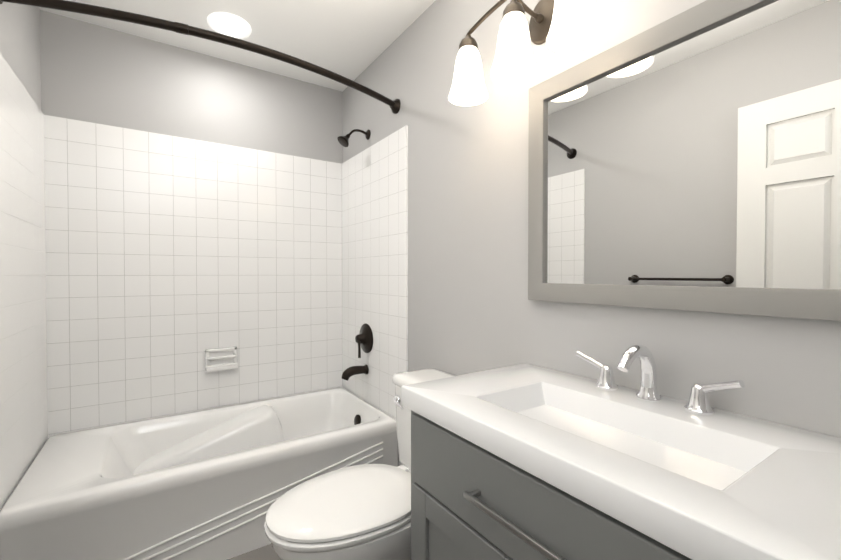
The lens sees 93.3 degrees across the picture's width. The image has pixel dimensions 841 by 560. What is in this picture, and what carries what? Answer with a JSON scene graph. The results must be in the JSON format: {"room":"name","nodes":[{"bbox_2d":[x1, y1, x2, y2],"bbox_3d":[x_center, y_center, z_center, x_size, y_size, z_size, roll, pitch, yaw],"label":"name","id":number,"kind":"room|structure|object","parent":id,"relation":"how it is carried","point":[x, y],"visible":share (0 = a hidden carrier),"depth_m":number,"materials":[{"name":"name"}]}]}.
{"room":"bathroom","nodes":[
{"label":"bathroom","id":0,"kind":"room"},
{"bbox_2d":[0,2,40,109],"bbox_3d":[-1.024,-0.047,0.641,0.100,2.430,2.950,-1,1,-34],"label":"wall","id":1,"kind":"structure","parent":0,"point":[20,49],"depth_m":1.64,"materials":[{"name":"grey paint"}]},
{"bbox_2d":[0,53,47,509],"bbox_3d":[-1.560,0.188,1.548,0.010,1.936,0.850,-1,1,-34],"label":"wall tile","id":2,"kind":"structure","parent":1,"relation":"attached to","point":[23,392],"depth_m":1.54,"materials":[{"name":"white tile"}]},
{"bbox_2d":[0,0,400,113],"bbox_3d":[-0.719,-0.915,1.632,1.536,0.076,0.213,-1,1,-34],"label":"shower curtain rod","id":3,"kind":"object","parent":1,"relation":"attached to","point":[130,17],"visible":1,"depth_m":1.46,"materials":[{"name":"black metal"}]},
{"bbox_2d":[40,10,342,162],"bbox_3d":[-1.195,-0.070,2.359,1.720,2.430,0.100,-1,1,-34],"label":"wall","id":4,"kind":"structure","parent":0,"point":[93,73],"depth_m":2.19,"materials":[{"name":"grey paint"}]},
{"bbox_2d":[44,115,341,437],"bbox_3d":[-1.165,0.177,2.316,1.500,1.936,0.010,-1,1,-34],"label":"wall tile","id":5,"kind":"structure","parent":4,"relation":"attached to","point":[170,259],"depth_m":2.19,"materials":[{"name":"white tile"}]},
{"bbox_2d":[205,347,237,371],"bbox_3d":[-1.145,0.456,2.290,0.165,0.120,0.060,-1,1,-34],"label":"soap dish","id":6,"kind":"object","parent":5,"relation":"attached to","point":[217,359],"visible":1,"depth_m":2.29,"materials":[{"name":"white ceramic"}]},
{"bbox_2d":[39,0,434,91],"bbox_3d":[-0.378,-1.318,1.114,1.720,0.100,3.050,-1,1,-34],"label":"ceiling","id":7,"kind":"structure","parent":0,"point":[353,40],"depth_m":2.01,"materials":[{"name":"white paint"}]},
{"bbox_2d":[207,12,250,38],"bbox_3d":[-0.958,-1.269,1.996,0.200,0.022,0.200,-1,1,-34],"label":"recessed light","id":8,"kind":"object","parent":7,"relation":"in","point":[229,24],"visible":0.96,"depth_m":1.97,"materials":[{"name":"white"}]},
{"bbox_2d":[227,544,279,559],"bbox_3d":[-0.378,1.211,1.149,1.720,0.100,3.050,-1,1,-34],"label":"floor","id":9,"kind":"structure","parent":0,"point":[267,552],"depth_m":1.66,"materials":[{"name":"tile"}]},
{"bbox_2d":[0,387,397,559],"bbox_3d":[-0.945,0.945,1.997,1.496,0.410,0.778,-1,1,-34],"label":"bathtub","id":10,"kind":"object","parent":9,"relation":"on","point":[212,483],"visible":0.81,"depth_m":1.67,"materials":[{"name":"white ceramic"}]},
{"bbox_2d":[264,368,457,559],"bbox_3d":[-0.134,0.779,1.405,0.791,0.758,0.496,-1,1,-34],"label":"toilet","id":11,"kind":"object","parent":9,"relation":"on","point":[360,512],"visible":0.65,"depth_m":1.25,"materials":[{"name":"white ceramic"}]},
{"bbox_2d":[401,363,840,559],"bbox_3d":[0.396,0.730,0.864,0.537,0.870,0.900,-1,1,-34],"label":"bathroom vanity","id":12,"kind":"object","parent":9,"relation":"on","point":[526,461],"visible":1,"depth_m":0.74,"materials":[{"name":"grey paint"}]},
{"bbox_2d":[576,344,744,414],"bbox_3d":[0.524,0.225,0.958,0.156,0.139,0.390,-1,1,-34],"label":"faucet","id":13,"kind":"object","parent":12,"relation":"on","point":[698,402],"visible":1,"depth_m":0.95,"materials":[{"name":"silver metal"}]},
{"bbox_2d":[342,0,840,437],"bbox_3d":[0.324,-0.059,1.539,0.100,2.430,2.950,-1,1,-34],"label":"wall","id":14,"kind":"structure","parent":0,"point":[472,308],"depth_m":1.47,"materials":[{"name":"grey paint"}]},
{"bbox_2d":[337,129,370,146],"bbox_3d":[-0.395,-0.841,2.341,0.194,0.128,0.074,-1,1,-34],"label":"shower head","id":15,"kind":"object","parent":14,"relation":"attached to","point":[343,141],"visible":1,"depth_m":2.32},
{"bbox_2d":[342,125,407,465],"bbox_3d":[-0.304,0.176,2.385,0.010,1.936,0.850,-1,1,-34],"label":"wall tile","id":16,"kind":"structure","parent":14,"relation":"attached to","point":[375,237],"depth_m":2.29,"materials":[{"name":"white tile"}]},
{"bbox_2d":[342,364,368,380],"bbox_3d":[-0.395,0.554,2.372,0.161,0.078,0.060,-1,1,-34],"label":"tub spout","id":17,"kind":"object","parent":16,"relation":"attached to","point":[348,373],"visible":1,"depth_m":2.35,"materials":[{"name":"black metal"}]},
{"bbox_2d":[355,323,372,357],"bbox_3d":[-0.359,0.362,2.393,0.075,0.196,0.180,-1,1,-34],"label":"tub valve","id":18,"kind":"object","parent":16,"relation":"attached to","point":[364,338],"visible":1,"depth_m":2.37,"materials":[{"name":"black metal"}]},
{"bbox_2d":[448,0,602,105],"bbox_3d":[0.318,-0.789,1.254,0.212,0.283,0.572,-1,1,-34],"label":"sconce","id":19,"kind":"object","parent":14,"relation":"attached to","point":[564,26],"visible":1,"depth_m":1.21,"materials":[{"name":"white glass"}]},
{"bbox_2d":[528,0,840,320],"bbox_3d":[0.615,-0.282,0.980,0.028,0.709,0.873,-1,1,-34],"label":"mirror","id":20,"kind":"object","parent":14,"relation":"attached to","point":[689,159],"visible":0.98,"depth_m":0.93,"materials":[{"name":"grey mirror"}]}
]}

